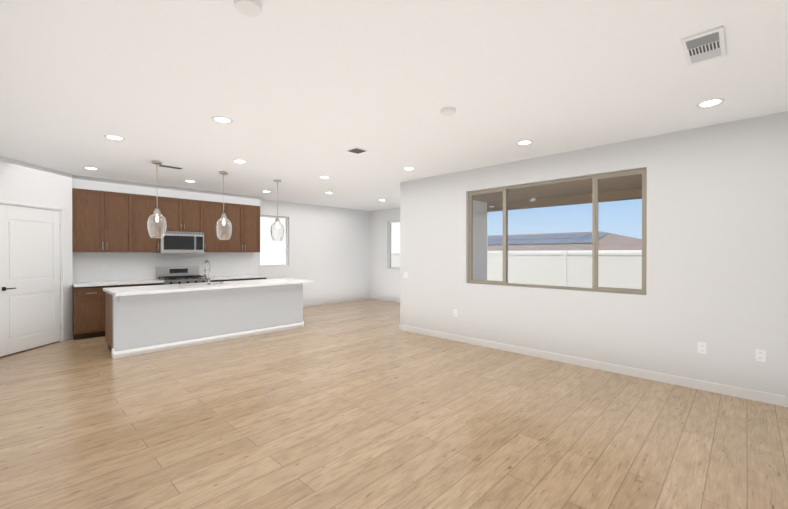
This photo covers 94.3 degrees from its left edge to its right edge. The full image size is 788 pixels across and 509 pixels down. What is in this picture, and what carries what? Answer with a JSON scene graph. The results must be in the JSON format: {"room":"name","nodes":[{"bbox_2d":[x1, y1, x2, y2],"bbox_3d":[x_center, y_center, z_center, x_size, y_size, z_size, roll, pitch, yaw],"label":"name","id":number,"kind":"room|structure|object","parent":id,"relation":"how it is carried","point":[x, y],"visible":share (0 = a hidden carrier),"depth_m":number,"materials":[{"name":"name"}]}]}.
{"room":"empty living room","nodes":[
{"label":"empty living room","id":0,"kind":"room"},
{"bbox_2d":[0,156,72,334],"bbox_3d":[-5.380,0.039,5.432,0.115,2.726,1.244,0,0,-1],"label":"wall","id":1,"kind":"structure","parent":0,"point":[24,182],"depth_m":5.60,"materials":[{"name":"white paint"}]},
{"bbox_2d":[0,204,60,356],"bbox_3d":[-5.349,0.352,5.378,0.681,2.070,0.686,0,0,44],"label":"pantry door","id":2,"kind":"structure","parent":1,"relation":"in","point":[29,278],"depth_m":5.33,"materials":[{"name":"white wood"}]},
{"bbox_2d":[0,200,64,341],"bbox_3d":[-5.373,0.333,5.376,0.127,2.137,1.034,0,0,-1],"label":"door frame","id":3,"kind":"structure","parent":1,"relation":"attached to","point":[62,308],"depth_m":5.85,"materials":[{"name":"white wood"}]},
{"bbox_2d":[65,333,72,340],"bbox_3d":[-5.316,1.354,5.438,0.013,0.095,1.244,0,0,-1],"label":"baseboard","id":4,"kind":"structure","parent":1,"relation":"attached to","point":[68,336],"depth_m":5.98,"materials":[{"name":"white wood"}]},
{"bbox_2d":[72,175,260,205],"bbox_3d":[-4.354,-1.221,7.406,0.315,0.219,3.306,0,0,44],"label":"soffit","id":5,"kind":"structure","parent":0,"point":[97,184],"depth_m":7.01,"materials":[{"name":"white paint"}]},
{"bbox_2d":[74,199,369,302],"bbox_3d":[-3.593,0.029,8.534,0.150,2.726,8.045,0,0,44],"label":"wall","id":6,"kind":"structure","parent":0,"point":[328,251],"depth_m":10.15,"materials":[{"name":"white paint"}]},
{"bbox_2d":[72,188,135,251],"bbox_3d":[-5.183,-0.572,6.535,0.326,1.068,0.895,0,0,44],"label":"upper cabinet","id":7,"kind":"object","parent":6,"relation":"attached to","point":[110,229],"depth_m":6.40,"materials":[{"name":"brown wood"}]},
{"bbox_2d":[136,194,159,251],"bbox_3d":[-4.763,-0.573,6.970,0.326,1.068,0.551,0,0,44],"label":"upper cabinet","id":8,"kind":"object","parent":6,"relation":"attached to","point":[145,205],"depth_m":6.86,"materials":[{"name":"brown wood"}]},
{"bbox_2d":[160,197,203,227],"bbox_3d":[-4.326,-0.779,7.390,0.371,0.659,0.779,0,0,44],"label":"upper cabinet","id":9,"kind":"object","parent":6,"relation":"attached to","point":[178,213],"depth_m":7.29,"materials":[{"name":"brown wood"}]},
{"bbox_2d":[160,228,203,251],"bbox_3d":[-4.325,-0.270,7.391,0.374,0.480,0.775,0,0,44],"label":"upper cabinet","id":10,"kind":"object","parent":6,"relation":"attached to","point":[175,239],"depth_m":7.26,"materials":[{"name":"metal"}]},
{"bbox_2d":[156,231,203,252],"bbox_3d":[-4.309,-0.238,7.375,0.420,0.417,0.775,0,0,44],"label":"microwave","id":11,"kind":"object","parent":10,"relation":"in","point":[173,241],"depth_m":7.24,"materials":[{"name":"silver metal"}]},
{"bbox_2d":[204,201,259,251],"bbox_3d":[-3.663,-0.577,8.111,0.326,1.068,1.296,0,0,44],"label":"upper cabinet","id":12,"kind":"object","parent":6,"relation":"attached to","point":[244,219],"depth_m":8.03,"materials":[{"name":"brown wood"}]},
{"bbox_2d":[260,215,287,266],"bbox_3d":[-3.026,-0.325,9.143,0.070,1.251,0.794,0,0,44],"label":"kitchen window","id":13,"kind":"structure","parent":6,"relation":"in","point":[285,234],"depth_m":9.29,"materials":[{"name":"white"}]},
{"bbox_2d":[303,296,369,306],"bbox_3d":[-2.036,1.339,10.034,0.013,0.095,3.662,0,0,44],"label":"baseboard","id":14,"kind":"structure","parent":6,"relation":"attached to","point":[362,297],"depth_m":10.41,"materials":[{"name":"white wood"}]},
{"bbox_2d":[370,208,399,298],"bbox_3d":[0.629,0.024,10.155,3.978,2.726,0.150,0,0,44],"label":"wall","id":15,"kind":"structure","parent":0,"point":[384,280],"depth_m":10.99,"materials":[{"name":"white paint"}]},
{"bbox_2d":[370,296,399,301],"bbox_3d":[0.627,1.339,10.048,3.828,0.095,0.013,0,0,44],"label":"baseboard","id":16,"kind":"structure","parent":15,"relation":"attached to","point":[371,297],"depth_m":10.89,"materials":[{"name":"white wood"}]},
{"bbox_2d":[389,221,399,268],"bbox_3d":[0.189,-0.275,10.599,0.904,1.394,0.070,0,0,44],"label":"nook window","id":17,"kind":"structure","parent":15,"relation":"in","point":[390,246],"depth_m":10.82,"materials":[{"name":"white"}]},
{"bbox_2d":[0,299,787,508],"bbox_3d":[0.173,1.453,5.011,10.468,0.100,8.195,0,0,44],"label":"floor","id":18,"kind":"structure","parent":0,"point":[363,404],"depth_m":2.94,"materials":[{"name":"brown wood"}]},
{"bbox_2d":[72,284,139,339],"bbox_3d":[-5.080,0.966,6.441,0.611,0.865,0.895,0,0,44],"label":"base cabinet","id":19,"kind":"object","parent":18,"relation":"on","point":[88,303],"depth_m":6.06,"materials":[{"name":"brown wood"}]},
{"bbox_2d":[72,280,159,287],"bbox_3d":[-4.941,0.512,6.562,0.641,0.038,1.263,0,0,44],"label":"countertop","id":20,"kind":"structure","parent":19,"relation":"on","point":[83,283],"depth_m":6.39,"materials":[{"name":"white stone"}]},
{"bbox_2d":[140,284,159,285],"bbox_3d":[-4.683,0.965,6.853,0.611,0.865,0.487,0,0,44],"label":"base cabinet","id":21,"kind":"object","parent":18,"relation":"on","point":[140,284],"depth_m":6.63,"materials":[{"name":"brown wood"}]},
{"bbox_2d":[156,276,211,284],"bbox_3d":[-4.228,0.941,7.301,0.624,0.909,0.908,0,0,44],"label":"stove","id":22,"kind":"object","parent":18,"relation":"on","point":[164,280],"depth_m":7.14,"materials":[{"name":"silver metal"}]},
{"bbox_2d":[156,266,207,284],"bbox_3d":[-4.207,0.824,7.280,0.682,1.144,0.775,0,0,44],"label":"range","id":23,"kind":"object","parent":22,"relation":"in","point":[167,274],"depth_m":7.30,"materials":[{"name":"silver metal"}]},
{"bbox_2d":[212,276,259,279],"bbox_3d":[-3.521,0.507,8.035,0.641,0.038,1.252,0,0,44],"label":"countertop","id":24,"kind":"structure","parent":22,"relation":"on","point":[215,277],"depth_m":7.90,"materials":[{"name":"white stone"}]},
{"bbox_2d":[105,284,303,358],"bbox_3d":[-3.031,0.972,6.221,0.822,0.854,2.924,0,0,44],"label":"kitchen island","id":25,"kind":"object","parent":18,"relation":"on","point":[139,320],"depth_m":5.63,"materials":[{"name":"grey paint"}]},
{"bbox_2d":[103,278,313,295],"bbox_3d":[-2.940,0.524,6.208,1.010,0.041,3.040,0,0,44],"label":"island countertop","id":26,"kind":"structure","parent":25,"relation":"on","point":[138,290],"depth_m":5.72,"materials":[{"name":"white stone"}]},
{"bbox_2d":[204,260,222,284],"bbox_3d":[-3.025,0.299,6.106,0.242,0.410,0.248,0,0,44],"label":"faucet","id":27,"kind":"object","parent":26,"relation":"on","point":[209,280],"depth_m":5.99,"materials":[{"name":"silver metal"}]},
{"bbox_2d":[212,280,235,281],"bbox_3d":[-3.793,0.962,7.776,0.611,0.865,0.499,0,0,44],"label":"base cabinet","id":28,"kind":"object","parent":18,"relation":"on","point":[212,280],"depth_m":7.55,"materials":[{"name":"brown wood"}]},
{"bbox_2d":[0,0,787,210],"bbox_3d":[0.173,-1.373,5.002,10.468,0.100,8.195,0,0,44],"label":"ceiling","id":29,"kind":"structure","parent":0,"point":[303,95],"depth_m":2.83,"materials":[{"name":"white paint"}]},
{"bbox_2d":[83,167,98,169],"bbox_3d":[-4.668,-1.322,5.625,0.196,0.004,0.196,0,0,44],"label":"recessed light","id":30,"kind":"object","parent":29,"relation":"in","point":[91,168],"visible":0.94,"depth_m":5.63,"materials":[{"name":"white plastic"}]},
{"bbox_2d":[104,135,124,139],"bbox_3d":[-3.156,-1.317,4.124,0.196,0.004,0.196,0,0,44],"label":"recessed light","id":31,"kind":"object","parent":29,"relation":"in","point":[114,137],"visible":0.94,"depth_m":4.12,"materials":[{"name":"white plastic"}]},
{"bbox_2d":[147,161,166,237],"bbox_3d":[-3.389,-0.778,5.224,0.245,1.090,0.245,0,0,44],"label":"pendant light","id":32,"kind":"object","parent":29,"relation":"hanging from","point":[156,214],"visible":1,"depth_m":5.19,"materials":[{"name":"clear glass"}]},
{"bbox_2d":[157,164,182,169],"bbox_3d":[-3.379,-1.319,5.521,0.140,0.010,0.320,0,0,44],"label":"ceiling vent","id":33,"kind":"object","parent":29,"relation":"in","point":[173,167],"visible":0.86,"depth_m":5.51,"materials":[{"name":"white plastic"}]},
{"bbox_2d":[211,116,232,123],"bbox_3d":[-1.682,-1.315,3.578,0.196,0.004,0.196,0,0,44],"label":"recessed light","id":34,"kind":"object","parent":29,"relation":"in","point":[222,119],"visible":1,"depth_m":3.56,"materials":[{"name":"white plastic"}]},
{"bbox_2d":[215,171,231,239],"bbox_3d":[-2.746,-0.780,5.890,0.245,1.090,0.245,0,0,44],"label":"pendant light","id":35,"kind":"object","parent":29,"relation":"hanging from","point":[223,217],"visible":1,"depth_m":5.87,"materials":[{"name":"clear glass"}]},
{"bbox_2d":[232,159,246,162],"bbox_3d":[-2.192,-1.321,5.196,0.196,0.004,0.196,0,0,44],"label":"recessed light","id":36,"kind":"object","parent":29,"relation":"in","point":[239,161],"visible":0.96,"depth_m":5.20,"materials":[{"name":"white plastic"}]},
{"bbox_2d":[234,0,262,16],"bbox_3d":[-0.758,-1.294,1.900,0.140,0.036,0.140,0,0,44],"label":"smoke detector","id":37,"kind":"object","parent":29,"relation":"attached to","point":[251,8],"visible":1,"depth_m":1.89,"materials":[{"name":"white plastic"}]},
{"bbox_2d":[270,180,284,240],"bbox_3d":[-2.094,-0.782,6.566,0.245,1.090,0.245,0,0,44],"label":"pendant light","id":38,"kind":"object","parent":29,"relation":"hanging from","point":[277,222],"visible":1,"depth_m":6.54,"materials":[{"name":"clear glass"}]},
{"bbox_2d":[346,147,367,153],"bbox_3d":[-0.471,-1.316,4.647,0.200,0.010,0.200,0,0,44],"label":"ceiling vent","id":39,"kind":"object","parent":29,"relation":"in","point":[356,150],"visible":0.96,"depth_m":4.62,"materials":[{"name":"white plastic"}]},
{"bbox_2d":[441,107,455,115],"bbox_3d":[0.494,-1.298,3.328,0.140,0.036,0.140,0,0,44],"label":"smoke detector","id":40,"kind":"object","parent":29,"relation":"attached to","point":[448,111],"visible":1,"depth_m":3.29,"materials":[{"name":"white plastic"}]},
{"bbox_2d":[516,140,532,144],"bbox_3d":[1.544,-1.318,4.315,0.196,0.004,0.196,0,0,44],"label":"recessed light","id":41,"kind":"object","parent":29,"relation":"in","point":[525,142],"visible":1,"depth_m":4.30,"materials":[{"name":"white plastic"}]},
{"bbox_2d":[680,26,725,65],"bbox_3d":[1.964,-1.306,2.313,0.195,0.014,0.420,0,0,44],"label":"ceiling vent","id":42,"kind":"object","parent":29,"relation":"in","point":[704,46],"visible":1,"depth_m":2.28,"materials":[{"name":"white plastic"}]},
{"bbox_2d":[696,98,724,107],"bbox_3d":[2.753,-1.314,3.177,0.196,0.004,0.196,0,0,44],"label":"recessed light","id":43,"kind":"object","parent":29,"relation":"in","point":[710,102],"visible":1,"depth_m":3.16,"materials":[{"name":"white plastic"}]},
{"bbox_2d":[391,222,399,252],"bbox_3d":[-0.636,-0.133,23.997,9.500,3.850,6.500,0,0,44],"label":"sky","id":44,"kind":"structure","parent":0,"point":[393,238],"depth_m":18.79,"materials":[{"name":"white"}]},
{"bbox_2d":[473,200,486,279],"bbox_3d":[1.220,0.031,7.795,0.150,2.726,2.727,0,0,44],"label":"wall","id":45,"kind":"structure","parent":0,"point":[478,253],"depth_m":8.48,"materials":[{"name":"white paint"}]},
{"bbox_2d":[400,111,787,395],"bbox_3d":[2.450,0.041,4.611,6.340,2.726,0.150,0,0,44],"label":"wall","id":46,"kind":"structure","parent":0,"point":[717,243],"depth_m":3.99,"materials":[{"name":"white paint"}]},
{"bbox_2d":[404,272,408,277],"bbox_3d":[0.221,0.378,6.651,0.115,0.115,0.008,0,0,44],"label":"light switch","id":47,"kind":"object","parent":46,"relation":"attached to","point":[406,274],"visible":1,"depth_m":6.64,"materials":[{"name":"white plastic"}]},
{"bbox_2d":[453,309,456,316],"bbox_3d":[0.991,0.950,5.910,0.070,0.115,0.008,0,0,44],"label":"electrical outlet","id":48,"kind":"object","parent":46,"relation":"attached to","point":[455,312],"visible":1,"depth_m":5.91,"materials":[{"name":"white plastic"}]},
{"bbox_2d":[468,168,646,293],"bbox_3d":[2.057,-0.264,5.009,2.370,1.443,0.070,0,0,44],"label":"window","id":49,"kind":"structure","parent":46,"relation":"in","point":[595,219],"depth_m":4.81,"materials":[{"name":"beige"}]},
{"bbox_2d":[399,324,787,406],"bbox_3d":[2.389,1.357,4.560,6.353,0.095,0.013,0,0,44],"label":"baseboard","id":50,"kind":"structure","parent":46,"relation":"attached to","point":[769,398],"depth_m":4.25,"materials":[{"name":"white"}]},
{"bbox_2d":[698,342,706,353],"bbox_3d":[3.193,0.972,3.786,0.070,0.115,0.008,0,0,44],"label":"electrical outlet","id":51,"kind":"object","parent":46,"relation":"attached to","point":[702,347],"visible":1,"depth_m":3.78,"materials":[{"name":"white plastic"}]},
{"bbox_2d":[756,349,765,361],"bbox_3d":[3.503,0.968,3.487,0.070,0.115,0.008,0,0,44],"label":"electrical outlet","id":52,"kind":"object","parent":46,"relation":"attached to","point":[760,355],"visible":1,"depth_m":3.49,"materials":[{"name":"white plastic"}]},
{"label":"outside","id":53,"kind":"structure","parent":0,"visible":0},
{"bbox_3d":[3.954,1.650,15.438,32.000,0.440,52.455,0,0,44],"label":"patio","id":54,"kind":"object","parent":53,"visible":0},
{"bbox_2d":[487,212,487,259],"bbox_3d":[4.934,0.198,6.626,8.180,2.520,0.440,0,0,44],"label":"patio column","id":55,"kind":"structure","parent":54,"relation":"on","point":[487,236],"depth_m":9.33,"materials":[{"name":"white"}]},
{"bbox_2d":[473,174,641,211],"bbox_3d":[3.825,-1.229,5.643,8.600,0.340,3.248,0,0,44],"label":"roof slab","id":56,"kind":"structure","parent":55,"relation":"on","point":[622,195],"depth_m":7.21,"materials":[{"name":"brown"}]},
{"bbox_2d":[391,251,641,288],"bbox_3d":[7.896,0.883,8.095,24.265,1.920,0.120,0,0,44],"label":"fence","id":57,"kind":"object","parent":54,"relation":"on","point":[584,270],"depth_m":10.73,"materials":[{"name":"white"}]},
{"bbox_2d":[488,231,641,252],"bbox_3d":[8.189,1.283,34.593,31.500,6.050,13.000,0,0,44],"label":"neighbor house","id":58,"kind":"structure","parent":54,"relation":"on","point":[602,245],"depth_m":25.22,"materials":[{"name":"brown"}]}
]}

